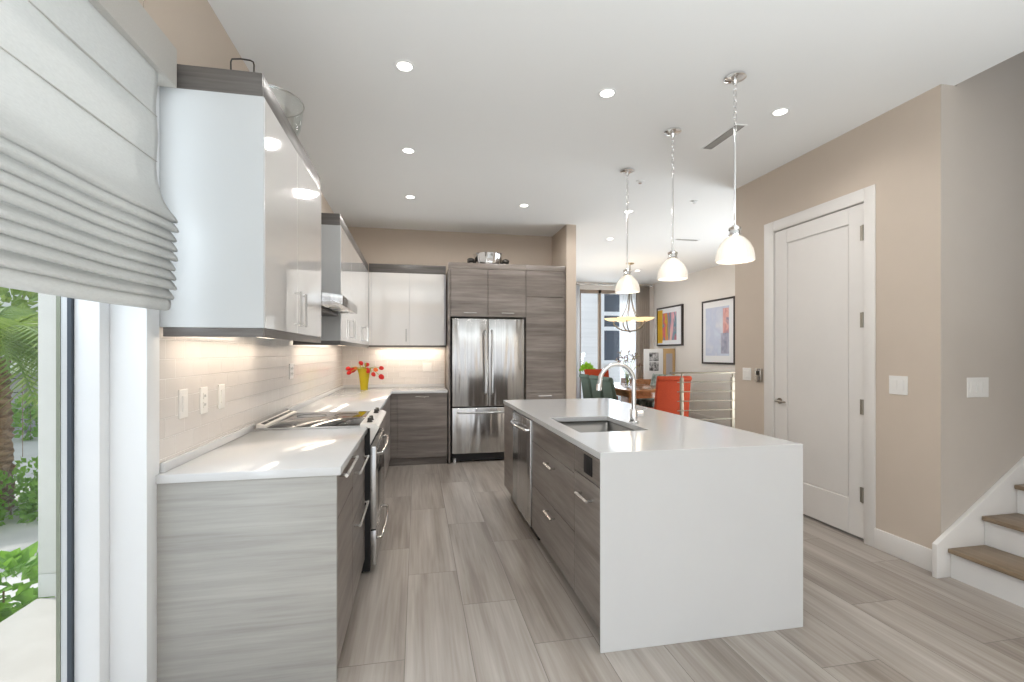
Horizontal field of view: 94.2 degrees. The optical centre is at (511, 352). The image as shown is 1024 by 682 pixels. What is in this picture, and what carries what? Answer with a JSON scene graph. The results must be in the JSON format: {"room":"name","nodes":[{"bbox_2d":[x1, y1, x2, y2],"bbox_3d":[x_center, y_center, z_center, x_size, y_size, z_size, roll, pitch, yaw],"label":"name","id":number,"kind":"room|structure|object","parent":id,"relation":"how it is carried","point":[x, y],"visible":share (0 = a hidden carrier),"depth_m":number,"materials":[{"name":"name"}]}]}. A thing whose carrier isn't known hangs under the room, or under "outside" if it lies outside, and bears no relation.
{"room":"kitchen","nodes":[
{"label":"kitchen","id":0,"kind":"room"},
{"bbox_2d":[0,597,55,681],"bbox_3d":[-1.523,1.571,-0.750,0.880,0.399,7.125,0,0,-11],"label":"patio","id":1,"kind":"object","parent":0,"point":[28,636],"visible":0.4,"depth_m":2.23,"materials":[{"name":"white concrete"}]},
{"bbox_2d":[0,433,55,606],"bbox_3d":[-33.928,1.846,13.623,58.790,0.150,80.000,0,0,-11],"label":"paving","id":2,"kind":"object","parent":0,"point":[13,536],"depth_m":4.80,"materials":[{"name":"grey concrete"}]},
{"bbox_2d":[0,306,37,510],"bbox_3d":[-5.920,0.582,5.295,3.805,2.377,3.591,0,0,12],"label":"palm tree","id":3,"kind":"object","parent":2,"relation":"on","point":[18,340],"visible":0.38,"depth_m":5.27,"materials":[{"name":"green plant"}]},
{"bbox_2d":[0,456,37,525],"bbox_3d":[-5.689,1.579,5.245,1.862,0.724,1.736,0,0,-11],"label":"shrub","id":4,"kind":"object","parent":2,"relation":"on","point":[31,505],"visible":0.34,"depth_m":5.10,"materials":[{"name":"green plant"}]},
{"bbox_2d":[0,287,37,456],"bbox_3d":[-9.416,-0.117,7.940,4.276,3.775,2.130,0,0,-11],"label":"hedge","id":5,"kind":"object","parent":2,"relation":"on","point":[19,302],"visible":0.09,"depth_m":8.12,"materials":[{"name":"green plant"}]},
{"bbox_2d":[0,288,37,433],"bbox_3d":[-13.135,-1.929,12.165,11.000,7.400,5.000,0,0,-11],"label":"house","id":6,"kind":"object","parent":2,"relation":"on","point":[5,304],"visible":0.03,"depth_m":10.41,"materials":[{"name":"paint"}]},
{"bbox_2d":[11,390,37,440],"bbox_3d":[-9.800,1.284,9.665,0.737,1.029,0.771,0,0,-11],"label":"clipped shrub","id":7,"kind":"object","parent":2,"relation":"on","point":[18,415],"visible":0.5,"depth_m":9.57,"materials":[{"name":"green plant"}]},
{"bbox_2d":[0,541,54,621],"bbox_3d":[-3.121,1.456,2.360,0.939,0.633,1.496,0,0,-11],"label":"leafy shrub","id":8,"kind":"object","parent":2,"relation":"on","point":[18,560],"visible":0.71,"depth_m":2.83,"materials":[{"name":"green plant"}]},
{"bbox_2d":[38,293,55,597],"bbox_3d":[-2.224,-0.330,2.987,0.968,3.399,0.470,0,0,-11],"label":"pillar","id":9,"kind":"structure","parent":0,"point":[46,303],"depth_m":2.67,"materials":[{"name":"paint"}]},
{"bbox_2d":[138,0,332,212],"bbox_3d":[-1.273,-0.144,1.072,0.143,3.030,10.800,0,0,-11],"label":"wall","id":10,"kind":"structure","parent":0,"point":[193,28],"depth_m":2.13,"materials":[{"name":"paint"}]},
{"bbox_2d":[56,296,108,681],"bbox_3d":[-1.143,0.136,-0.055,0.121,2.470,3.539,0,0,-11],"label":"window","id":11,"kind":"structure","parent":10,"relation":"in","point":[82,326],"depth_m":1.63,"materials":[{"name":"grey"}]},
{"bbox_2d":[0,0,178,310],"bbox_3d":[-0.934,-0.641,0.070,0.128,1.001,3.502,0,0,-11],"label":"roman shade","id":12,"kind":"object","parent":10,"relation":"attached to","point":[84,214],"visible":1,"depth_m":1.30,"materials":[{"name":"fabric"}]},
{"bbox_2d":[109,86,158,681],"bbox_3d":[-1.400,0.136,1.744,0.154,2.470,0.088,0,0,-11],"label":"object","id":13,"kind":"structure","parent":10,"relation":"attached to","point":[133,331],"depth_m":1.71,"materials":[{"name":"white paint"}]},
{"bbox_2d":[159,64,320,342],"bbox_3d":[-1.258,-0.584,2.411,0.410,1.042,1.153,0,0,-11],"label":"upper cabinet","id":14,"kind":"object","parent":10,"relation":"attached to","point":[241,188],"visible":0.93,"depth_m":1.86,"materials":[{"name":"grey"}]},
{"bbox_2d":[163,327,320,342],"bbox_3d":[-1.267,-0.081,2.409,0.352,0.035,1.153,0,0,-11],"label":"light","id":15,"kind":"object","parent":14,"relation":"attached to","point":[283,333],"depth_m":1.87,"materials":[{"name":"beige"}]},
{"bbox_2d":[230,58,254,71],"bbox_3d":[-1.144,-1.095,2.058,0.162,0.164,0.355,0,0,-11],"label":"serving tray","id":16,"kind":"object","parent":14,"relation":"on","point":[231,58],"visible":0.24,"depth_m":1.90,"materials":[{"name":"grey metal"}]},
{"bbox_2d":[268,84,304,117],"bbox_3d":[-1.289,-1.173,2.516,0.356,0.321,0.356,0,0,-11],"label":"glass bowl","id":17,"kind":"object","parent":14,"relation":"on","point":[268,84],"visible":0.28,"depth_m":2.48,"materials":[{"name":"clear glass"}]},
{"bbox_2d":[159,327,341,472],"bbox_3d":[-1.784,0.183,4.021,0.008,0.575,4.516,0,0,-11],"label":"tiled wall","id":18,"kind":"structure","parent":10,"relation":"attached to","point":[254,371],"depth_m":2.51,"materials":[{"name":"beige tile"}]},
{"bbox_2d":[178,389,187,418],"bbox_3d":[-1.369,0.211,1.985,0.010,0.120,0.075,0,0,-11],"label":"wall switch","id":19,"kind":"object","parent":18,"relation":"attached to","point":[183,393],"visible":1,"depth_m":1.97,"materials":[{"name":"white plastic"}]},
{"bbox_2d":[200,387,207,413],"bbox_3d":[-1.407,0.216,2.177,0.009,0.120,0.075,0,0,-11],"label":"wall outlet","id":20,"kind":"object","parent":18,"relation":"attached to","point":[203,390],"visible":1,"depth_m":2.17,"materials":[{"name":"white plastic"}]},
{"bbox_2d":[218,384,224,408],"bbox_3d":[-1.446,0.216,2.373,0.010,0.120,0.075,0,0,-11],"label":"wall switch","id":21,"kind":"object","parent":18,"relation":"attached to","point":[221,388],"visible":1,"depth_m":2.36,"materials":[{"name":"white plastic"}]},
{"bbox_2d":[289,363,293,378],"bbox_3d":[-1.711,0.141,3.697,0.009,0.120,0.115,0,0,-11],"label":"wall outlet","id":22,"kind":"object","parent":18,"relation":"attached to","point":[291,366],"visible":1,"depth_m":3.69,"materials":[{"name":"white plastic"}]},
{"bbox_2d":[293,213,368,347],"bbox_3d":[-1.740,-0.584,4.831,0.410,1.042,2.220,0,0,-11],"label":"upper cabinet","id":23,"kind":"object","parent":10,"relation":"attached to","point":[344,269],"visible":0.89,"depth_m":3.92,"materials":[{"name":"grey"}]},
{"bbox_2d":[293,341,367,347],"bbox_3d":[-1.750,-0.081,4.829,0.352,0.035,2.220,0,0,-11],"label":"light","id":24,"kind":"object","parent":23,"relation":"attached to","point":[363,344],"depth_m":3.77,"materials":[{"name":"beige plastic"}]},
{"bbox_2d":[321,292,356,315],"bbox_3d":[-1.403,-0.387,3.368,0.501,0.204,0.761,0,0,-11],"label":"range hood","id":25,"kind":"object","parent":10,"relation":"attached to","point":[332,304],"visible":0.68,"depth_m":3.16,"materials":[{"name":"silver metal"}]},
{"bbox_2d":[348,227,551,387],"bbox_3d":[-0.914,-0.144,6.573,3.000,3.030,0.150,0,0,-11],"label":"wall","id":26,"kind":"structure","parent":0,"point":[377,245],"depth_m":6.48,"materials":[{"name":"paint"}]},
{"bbox_2d":[342,346,444,384],"bbox_3d":[-1.570,0.183,6.362,1.327,0.575,0.008,0,0,-11],"label":"tiled wall","id":27,"kind":"structure","parent":26,"relation":"attached to","point":[402,365],"depth_m":6.36,"materials":[{"name":"beige tile"}]},
{"bbox_2d":[423,363,431,371],"bbox_3d":[-1.147,0.191,6.437,0.120,0.120,0.010,0,0,-11],"label":"wall switch","id":28,"kind":"object","parent":27,"relation":"attached to","point":[427,367],"visible":1,"depth_m":6.43,"materials":[{"name":"white plastic"}]},
{"bbox_2d":[368,263,445,346],"bbox_3d":[-1.538,-0.598,6.173,1.332,1.050,0.390,0,0,-11],"label":"upper cabinet","id":29,"kind":"object","parent":26,"relation":"attached to","point":[407,303],"visible":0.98,"depth_m":6.05,"materials":[{"name":"grey"}]},
{"bbox_2d":[369,345,445,346],"bbox_3d":[-1.325,-0.086,6.059,0.958,0.025,0.018,0,0,-11],"label":"light","id":30,"kind":"object","parent":29,"relation":"attached to","point":[369,345],"depth_m":6.05,"materials":[{"name":"plastic"}]},
{"bbox_2d":[552,224,575,398],"bbox_3d":[0.304,-0.144,8.463,0.130,3.030,4.720,0,0,-11],"label":"wall","id":31,"kind":"structure","parent":0,"point":[564,240],"depth_m":6.15,"materials":[{"name":"paint"}]},
{"bbox_2d":[579,361,595,371],"bbox_3d":[1.690,0.777,10.691,0.383,1.188,0.368,0,0,-41],"label":"potted plant","id":32,"kind":"object","parent":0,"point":[586,365],"visible":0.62,"depth_m":10.64,"materials":[{"name":"green plant"}]},
{"bbox_2d":[576,282,653,348],"bbox_3d":[1.647,-0.144,11.214,3.580,3.030,0.150,0,0,-11],"label":"wall","id":33,"kind":"structure","parent":0,"point":[582,287],"depth_m":11.47,"materials":[{"name":"white paint"}]},
{"bbox_2d":[580,289,636,398],"bbox_3d":[2.286,-0.059,11.332,1.500,2.860,0.070,0,0,-11],"label":"window","id":34,"kind":"structure","parent":33,"relation":"in","point":[599,292],"depth_m":11.26,"materials":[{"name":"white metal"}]},
{"bbox_2d":[576,283,651,287],"bbox_3d":[2.077,-1.589,11.129,2.538,0.070,0.185,0,0,-11],"label":"curtain rod","id":35,"kind":"object","parent":33,"relation":"attached to","point":[650,286],"visible":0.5,"depth_m":11.09,"materials":[{"name":"silver metal"}]},
{"bbox_2d":[576,285,579,398],"bbox_3d":[1.351,-0.109,10.978,0.453,2.920,0.053,0,0,-11],"label":"curtain","id":36,"kind":"object","parent":35,"relation":"hanging from","point":[577,286],"visible":0.25,"depth_m":11.01,"materials":[{"name":"beige fabric"}]},
{"bbox_2d":[619,293,635,400],"bbox_3d":[2.734,-0.109,11.254,0.413,2.920,0.053,0,0,-11],"label":"curtain","id":37,"kind":"object","parent":35,"relation":"hanging from","point":[627,341],"visible":0.45,"depth_m":11.25,"materials":[{"name":"white fabric"}]},
{"bbox_2d":[637,287,649,377],"bbox_3d":[3.111,-0.109,11.279,0.323,2.920,0.063,0,0,-11],"label":"curtain","id":38,"kind":"object","parent":35,"relation":"hanging from","point":[643,297],"visible":0.62,"depth_m":11.27,"materials":[{"name":"fabric"}]},
{"bbox_2d":[207,0,1023,283],"bbox_3d":[1.619,-1.734,3.739,6.860,0.150,14.900,0,0,-11],"label":"ceiling","id":39,"kind":"structure","parent":0,"point":[501,109],"depth_m":3.01,"materials":[{"name":"paint"}]},
{"bbox_2d":[394,60,414,72],"bbox_3d":[-0.621,-1.657,2.752,0.120,0.005,0.120,0,0,-11],"label":"recessed light","id":40,"kind":"object","parent":39,"relation":"in","point":[406,66],"visible":1,"depth_m":2.75,"materials":[{"name":"paint"}]},
{"bbox_2d":[401,147,415,153],"bbox_3d":[-0.850,-1.657,3.899,0.120,0.005,0.120,0,0,-11],"label":"recessed light","id":41,"kind":"object","parent":39,"relation":"in","point":[407,150],"visible":1,"depth_m":3.89,"materials":[{"name":"paint"}]},
{"bbox_2d":[404,195,415,198],"bbox_3d":[-1.081,-1.657,5.056,0.120,0.005,0.120,0,0,-11],"label":"recessed light","id":42,"kind":"object","parent":39,"relation":"in","point":[405,196],"visible":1,"depth_m":5.04,"materials":[{"name":"paint"}]},
{"bbox_2d":[598,88,616,98],"bbox_3d":[0.607,-1.657,3.038,0.120,0.005,0.120,0,0,-11],"label":"recessed light","id":43,"kind":"object","parent":39,"relation":"in","point":[605,93],"visible":1,"depth_m":3.04,"materials":[{"name":"paint"}]},
{"bbox_2d":[615,167,639,293],"bbox_3d":[1.047,-1.105,4.319,0.220,1.108,0.220,0,0,-11],"label":"pendant light","id":44,"kind":"object","parent":39,"relation":"hanging from","point":[627,284],"visible":1,"depth_m":4.28,"materials":[{"name":"silver metal"}]},
{"bbox_2d":[604,262,654,332],"bbox_3d":[2.175,-1.016,8.825,0.911,1.285,0.883,0,0,-11],"label":"chandelier","id":45,"kind":"object","parent":39,"relation":"hanging from","point":[628,318],"visible":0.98,"depth_m":8.74,"materials":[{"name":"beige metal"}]},
{"bbox_2d":[657,127,687,280],"bbox_3d":[1.200,-1.105,3.554,0.220,1.108,0.220,0,0,-11],"label":"pendant light","id":46,"kind":"object","parent":39,"relation":"hanging from","point":[672,269],"visible":1,"depth_m":3.52,"materials":[{"name":"white glass"}]},
{"bbox_2d":[674,238,698,240],"bbox_3d":[2.560,-1.657,6.971,0.374,0.004,0.094,0,0,-11],"label":"ceiling vent","id":47,"kind":"object","parent":39,"relation":"in","point":[677,238],"visible":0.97,"depth_m":6.95,"materials":[{"name":"metal"}]},
{"bbox_2d":[701,124,746,149],"bbox_3d":[1.622,-1.657,3.663,0.099,0.004,0.434,0,0,-11],"label":"ceiling vent","id":48,"kind":"object","parent":39,"relation":"in","point":[728,133],"visible":0.95,"depth_m":3.65,"materials":[{"name":"metal"}]},
{"bbox_2d":[715,71,754,264],"bbox_3d":[1.339,-1.105,2.857,0.220,1.108,0.220,0,0,-11],"label":"pendant light","id":49,"kind":"object","parent":39,"relation":"hanging from","point":[735,249],"visible":1,"depth_m":2.83,"materials":[{"name":"white glass"}]},
{"bbox_2d":[770,107,789,116],"bbox_3d":[1.845,-1.657,3.274,0.120,0.005,0.120,0,0,-11],"label":"recessed light","id":50,"kind":"object","parent":39,"relation":"in","point":[780,111],"visible":1,"depth_m":3.26,"materials":[{"name":"paint"}]},
{"bbox_2d":[337,457,1023,681],"bbox_3d":[2.223,1.421,3.911,8.110,0.100,14.800,0,0,-11],"label":"floor","id":51,"kind":"structure","parent":0,"point":[460,587],"depth_m":2.47,"materials":[{"name":"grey wood"}]},
{"bbox_2d":[157,455,358,681],"bbox_3d":[-1.049,0.930,2.084,0.685,0.881,0.481,0,0,-11],"label":"base cabinet","id":52,"kind":"object","parent":51,"relation":"on","point":[254,576],"visible":0.77,"depth_m":1.85,"materials":[{"name":"laminate"}]},
{"bbox_2d":[156,424,367,483],"bbox_3d":[-1.111,0.454,2.356,0.659,0.071,1.056,0,0,-11],"label":"countertop","id":53,"kind":"structure","parent":52,"relation":"on","point":[245,453],"depth_m":2.10,"materials":[{"name":"white stone"}]},
{"bbox_2d":[255,407,388,572],"bbox_3d":[-1.230,0.890,3.261,0.741,0.962,0.764,0,0,-11],"label":"range","id":54,"kind":"object","parent":51,"relation":"on","point":[375,526],"visible":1,"depth_m":3.02,"materials":[{"name":"silver metal"}]},
{"bbox_2d":[256,411,369,428],"bbox_3d":[-1.302,0.451,3.248,0.592,0.007,0.762,0,0,-11],"label":"cooktop","id":55,"kind":"object","parent":54,"relation":"in","point":[287,419],"depth_m":3.16,"materials":[{"name":"grey metal"}]},
{"bbox_2d":[352,437,368,605],"bbox_3d":[-1.128,0.930,2.602,0.638,0.881,0.563,0,0,-11],"label":"base cabinet","id":56,"kind":"object","parent":51,"relation":"on","point":[359,509],"visible":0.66,"depth_m":2.60,"materials":[{"name":"laminate"}]},
{"bbox_2d":[379,402,386,480],"bbox_3d":[-1.469,0.930,4.309,0.638,0.881,1.372,0,0,-11],"label":"base cabinet","id":57,"kind":"object","parent":51,"relation":"on","point":[384,422],"visible":0.08,"depth_m":4.87,"materials":[{"name":"laminate"}]},
{"bbox_2d":[387,393,446,468],"bbox_3d":[-1.434,0.930,5.700,1.313,0.881,1.339,0,0,-11],"label":"base cabinet","id":58,"kind":"object","parent":51,"relation":"on","point":[416,422],"visible":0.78,"depth_m":5.79,"materials":[{"name":"laminate"}]},
{"bbox_2d":[287,384,447,412],"bbox_3d":[-1.304,0.454,5.024,1.326,0.071,2.717,0,0,-11],"label":"countertop","id":59,"kind":"structure","parent":58,"relation":"on","point":[343,398],"depth_m":4.88,"materials":[{"name":"white stone"}]},
{"bbox_2d":[358,368,370,389],"bbox_3d":[-1.825,0.324,5.876,0.170,0.262,0.170,0,0,-11],"label":"glass vase","id":60,"kind":"object","parent":59,"relation":"on","point":[363,376],"visible":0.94,"depth_m":5.83,"materials":[{"name":"yellow glass"}]},
{"bbox_2d":[371,370,383,379],"bbox_3d":[-1.721,0.313,5.931,0.251,0.218,0.061,0,0,-24],"label":"tulip","id":61,"kind":"object","parent":60,"relation":"in","point":[381,376],"visible":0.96,"depth_m":5.94,"materials":[{"name":"red plant"}]},
{"bbox_2d":[446,262,525,463],"bbox_3d":[-0.363,0.126,6.256,0.982,2.490,0.685,0,0,-11],"label":"tall cabinet","id":62,"kind":"object","parent":51,"relation":"on","point":[474,290],"visible":1,"depth_m":5.95,"materials":[{"name":"laminate"}]},
{"bbox_2d":[467,252,508,269],"bbox_3d":[-0.306,-1.157,6.131,0.413,0.216,0.408,0,0,33],"label":"steel bowl","id":63,"kind":"object","parent":62,"relation":"on","point":[480,257],"visible":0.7,"depth_m":6.00,"materials":[{"name":"silver metal"}]},
{"bbox_2d":[450,318,524,462],"bbox_3d":[-0.344,0.467,6.253,0.928,1.808,0.662,0,0,-11],"label":"refrigerator","id":64,"kind":"object","parent":51,"relation":"on","point":[487,355],"visible":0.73,"depth_m":5.97,"materials":[{"name":"grey metal"}]},
{"bbox_2d":[504,404,513,497],"bbox_3d":[0.255,0.930,4.403,0.580,0.882,0.463,0,0,-11],"label":"base cabinet","id":65,"kind":"object","parent":51,"relation":"on","point":[508,411],"visible":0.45,"depth_m":4.36,"materials":[{"name":"laminate"}]},
{"bbox_2d":[510,410,539,539],"bbox_3d":[0.329,0.930,3.844,0.651,0.881,0.654,0,0,-11],"label":"dishwasher","id":66,"kind":"object","parent":51,"relation":"on","point":[522,425],"visible":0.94,"depth_m":3.69,"materials":[{"name":"silver metal"}]},
{"bbox_2d":[523,265,565,399],"bbox_3d":[0.376,0.126,6.404,0.523,2.490,0.685,0,0,-11],"label":"pantry cabinet","id":67,"kind":"object","parent":51,"relation":"on","point":[545,320],"visible":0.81,"depth_m":6.10,"materials":[{"name":"laminate"}]},
{"bbox_2d":[532,420,606,606],"bbox_3d":[0.505,0.930,3.055,0.618,0.882,0.955,0,0,-11],"label":"base cabinet","id":68,"kind":"object","parent":51,"relation":"on","point":[553,456],"visible":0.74,"depth_m":2.88,"materials":[{"name":"laminate"}]},
{"bbox_2d":[579,374,592,397],"bbox_3d":[1.642,0.890,9.199,0.598,0.967,0.400,0,0,-11],"label":"dining chair","id":69,"kind":"object","parent":51,"relation":"on","point":[585,381],"visible":0.31,"depth_m":9.07,"materials":[{"name":"green fabric"}]},
{"bbox_2d":[574,446,599,629],"bbox_3d":[0.634,0.930,2.410,0.618,0.882,0.360,0,0,-11],"label":"base cabinet","id":70,"kind":"object","parent":51,"relation":"on","point":[587,466],"visible":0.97,"depth_m":2.33,"materials":[{"name":"laminate"}]},
{"bbox_2d":[584,454,591,476],"bbox_3d":[0.371,0.549,2.329,0.004,0.092,0.112,0,0,-11],"label":"outlet plate","id":71,"kind":"object","parent":70,"relation":"attached to","point":[587,457],"depth_m":2.32,"materials":[{"name":"black"}]},
{"bbox_2d":[589,375,603,397],"bbox_3d":[1.748,0.890,8.670,0.598,0.967,0.400,0,0,-11],"label":"dining chair","id":72,"kind":"object","parent":51,"relation":"on","point":[594,379],"visible":0.28,"depth_m":8.61,"materials":[{"name":"green fabric"}]},
{"bbox_2d":[584,369,617,399],"bbox_3d":[1.897,0.863,10.167,0.540,1.022,0.598,0,0,-11],"label":"dining chair","id":73,"kind":"object","parent":51,"relation":"on","point":[596,372],"visible":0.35,"depth_m":10.36,"materials":[{"name":"orange fabric"}]},
{"bbox_2d":[602,377,616,399],"bbox_3d":[1.853,0.890,8.140,0.598,0.967,0.400,0,0,-11],"label":"dining chair","id":74,"kind":"object","parent":51,"relation":"on","point":[608,386],"visible":0.18,"depth_m":7.98,"materials":[{"name":"green fabric"}]},
{"bbox_2d":[614,383,655,403],"bbox_3d":[2.244,0.995,8.835,1.000,0.752,1.950,0,0,-11],"label":"dining table","id":75,"kind":"object","parent":51,"relation":"on","point":[642,390],"visible":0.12,"depth_m":8.12,"materials":[{"name":"brown wood"}]},
{"bbox_2d":[621,377,650,407],"bbox_3d":[3.057,0.971,10.713,0.950,0.800,0.785,0,0,-11],"label":"sideboard","id":76,"kind":"object","parent":51,"relation":"on","point":[641,380],"visible":0.06,"depth_m":10.53,"materials":[{"name":"brown wood"}]},
{"bbox_2d":[644,349,662,378],"bbox_3d":[3.098,0.240,10.432,0.440,0.659,0.053,0,0,-11],"label":"photo panel","id":77,"kind":"object","parent":76,"relation":"on","point":[653,358],"visible":0.81,"depth_m":10.40,"materials":[{"name":"white paper"}]},
{"bbox_2d":[649,353,653,360],"bbox_3d":[3.047,0.086,10.396,0.105,0.190,0.003,0,0,-11],"label":"photograph","id":78,"kind":"object","parent":77,"relation":"on","point":[651,355],"depth_m":10.39},
{"bbox_2d":[649,362,653,370],"bbox_3d":[3.047,0.296,10.396,0.105,0.190,0.003,0,0,-11],"label":"photograph","id":79,"kind":"object","parent":77,"relation":"attached to","point":[651,364],"depth_m":10.39},
{"bbox_2d":[654,353,658,360],"bbox_3d":[3.159,0.086,10.418,0.105,0.190,0.003,0,0,-11],"label":"photograph","id":80,"kind":"object","parent":77,"relation":"on","point":[656,355],"depth_m":10.42},
{"bbox_2d":[654,362,658,370],"bbox_3d":[3.159,0.296,10.418,0.105,0.190,0.003,0,0,-11],"label":"photograph","id":81,"kind":"object","parent":77,"relation":"attached to","point":[656,364],"depth_m":10.42},
{"bbox_2d":[663,348,674,374],"bbox_3d":[3.458,0.235,10.508,0.275,0.669,0.063,0,0,-11],"label":"panel","id":82,"kind":"object","parent":76,"relation":"on","point":[668,354],"visible":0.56,"depth_m":10.47,"materials":[{"name":"brown"}]},
{"bbox_2d":[636,374,665,407],"bbox_3d":[2.709,0.898,9.514,0.598,0.952,0.460,0,0,-11],"label":"dining chair","id":83,"kind":"object","parent":51,"relation":"on","point":[654,376],"visible":0.3,"depth_m":9.55,"materials":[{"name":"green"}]},
{"bbox_2d":[503,398,802,652],"bbox_3d":[0.686,0.913,3.499,1.075,0.915,2.495,0,0,-11],"label":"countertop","id":84,"kind":"structure","parent":51,"relation":"on","point":[701,522],"depth_m":2.29,"materials":[{"name":"stone"}]},
{"bbox_2d":[559,421,635,432],"bbox_3d":[0.540,0.602,3.085,0.446,0.224,0.656,0,0,-11],"label":"sink","id":85,"kind":"object","parent":84,"relation":"in","point":[580,426],"visible":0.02,"depth_m":3.41,"materials":[{"name":"silver metal"}]},
{"bbox_2d":[596,362,646,422],"bbox_3d":[0.714,0.257,3.100,0.348,0.397,0.062,0,0,-11],"label":"faucet","id":86,"kind":"object","parent":84,"relation":"on","point":[634,412],"visible":1,"depth_m":3.10,"materials":[{"name":"silver metal"}]},
{"bbox_2d":[641,375,675,407],"bbox_3d":[2.813,0.898,8.995,0.598,0.952,0.460,0,0,-11],"label":"dining chair","id":87,"kind":"object","parent":51,"relation":"on","point":[644,402],"visible":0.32,"depth_m":8.93,"materials":[{"name":"black"}]},
{"bbox_2d":[652,376,691,416],"bbox_3d":[2.441,0.863,7.524,0.540,1.022,0.598,0,0,-8],"label":"dining chair","id":88,"kind":"object","parent":51,"relation":"on","point":[667,396],"visible":0.5,"depth_m":7.28,"materials":[{"name":"orange fabric"}]},
{"bbox_2d":[670,372,734,427],"bbox_3d":[3.253,0.822,6.947,2.060,1.098,0.048,0,0,-11],"label":"stair railing","id":89,"kind":"object","parent":51,"relation":"on","point":[732,381],"visible":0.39,"depth_m":6.84,"materials":[{"name":"silver metal"}]},
{"bbox_2d":[948,484,1023,607],"bbox_3d":[3.941,0.561,2.561,2.384,1.620,1.177,0,0,-11],"label":"staircase","id":90,"kind":"structure","parent":51,"relation":"on","point":[993,571],"depth_m":2.80,"materials":[{"name":"white wood"}]},
{"bbox_2d":[654,264,734,420],"bbox_3d":[4.090,-0.144,8.428,0.120,3.030,6.570,0,0,-11],"label":"wall","id":91,"kind":"structure","parent":0,"point":[717,282],"depth_m":9.66,"materials":[{"name":"white paint"}]},
{"bbox_2d":[657,304,683,345],"bbox_3d":[3.546,-0.604,10.716,0.049,0.890,1.090,0,0,-11],"label":"framed picture","id":92,"kind":"object","parent":91,"relation":"attached to","point":[670,319],"visible":1,"depth_m":10.63,"materials":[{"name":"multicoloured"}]},
{"bbox_2d":[662,312,675,339],"bbox_3d":[3.526,-0.599,10.748,0.002,0.620,0.700,0,0,-11],"label":"print","id":93,"kind":"object","parent":92,"relation":"attached to","point":[668,318],"depth_m":10.71},
{"bbox_2d":[689,412,730,426],"bbox_3d":[4.026,1.301,8.400,0.016,0.140,6.300,0,0,-11],"label":"baseboard","id":94,"kind":"structure","parent":91,"relation":"attached to","point":[691,414],"depth_m":9.23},
{"bbox_2d":[702,296,734,364],"bbox_3d":[3.894,-0.404,8.996,0.039,1.230,1.000,0,0,-11],"label":"framed picture","id":95,"kind":"object","parent":91,"relation":"attached to","point":[718,315],"visible":0.85,"depth_m":8.95,"materials":[{"name":"grey"}]},
{"bbox_2d":[706,305,728,355],"bbox_3d":[3.882,-0.409,9.014,0.002,0.920,0.720,0,0,-11],"label":"print","id":96,"kind":"object","parent":95,"relation":"attached to","point":[717,316],"depth_m":9.00},
{"bbox_2d":[735,51,1023,557],"bbox_3d":[4.335,-1.429,4.261,3.830,5.600,1.940,0,0,-11],"label":"wall","id":97,"kind":"structure","parent":0,"point":[898,151],"depth_m":3.04,"materials":[{"name":"paint"}]},
{"bbox_2d":[743,368,750,379],"bbox_3d":[2.297,0.206,4.660,0.010,0.120,0.120,0,0,-11],"label":"wall switch","id":98,"kind":"object","parent":97,"relation":"attached to","point":[746,371],"visible":1,"depth_m":4.65,"materials":[{"name":"white plastic"}]},
{"bbox_2d":[755,368,762,381],"bbox_3d":[2.325,0.208,4.487,0.024,0.125,0.080,0,0,-11],"label":"thermostat","id":99,"kind":"object","parent":97,"relation":"attached to","point":[758,372],"visible":1,"depth_m":4.47,"materials":[{"name":"silver metal"}]},
{"bbox_2d":[764,184,875,546],"bbox_3d":[2.489,0.091,3.893,0.174,2.560,1.090,0,0,-11],"label":"door","id":100,"kind":"structure","parent":97,"relation":"in","point":[820,260],"depth_m":3.76,"materials":[{"name":"white wood"}]},
{"bbox_2d":[889,375,907,394],"bbox_3d":[2.590,0.216,3.194,0.010,0.125,0.125,0,0,-11],"label":"wall switch","id":101,"kind":"object","parent":97,"relation":"attached to","point":[898,385],"visible":1,"depth_m":3.19,"materials":[{"name":"white plastic"}]},
{"bbox_2d":[874,528,931,571],"bbox_3d":[2.597,1.301,3.143,0.016,0.140,0.424,0,0,-11],"label":"baseboard","id":102,"kind":"structure","parent":97,"relation":"attached to","point":[916,554],"depth_m":3.15,"materials":[{"name":"white wood"}]},
{"bbox_2d":[932,456,1023,577],"bbox_3d":[3.781,0.424,3.146,2.453,1.893,0.030,0,0,-11],"label":"trim","id":103,"kind":"structure","parent":97,"relation":"attached to","point":[968,529],"depth_m":2.95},
{"bbox_2d":[967,377,988,397],"bbox_3d":[2.922,0.216,2.985,0.170,0.125,0.010,0,0,-11],"label":"wall switch","id":104,"kind":"object","parent":97,"relation":"attached to","point":[976,386],"visible":1,"depth_m":2.98,"materials":[{"name":"white plastic"}]},
{"label":"outside","id":105,"kind":"structure","parent":0,"visible":0},
{"bbox_3d":[21.878,1.581,40.541,61.220,0.100,49.050,0,0,-11],"label":"street","id":106,"kind":"object","parent":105,"visible":0},
{"bbox_2d":[581,293,618,398],"bbox_3d":[3.642,-3.049,17.517,10.000,9.160,3.070,0,0,-11],"label":"house","id":107,"kind":"structure","parent":106,"relation":"on","point":[589,302],"depth_m":15.85,"materials":[{"name":"white"}]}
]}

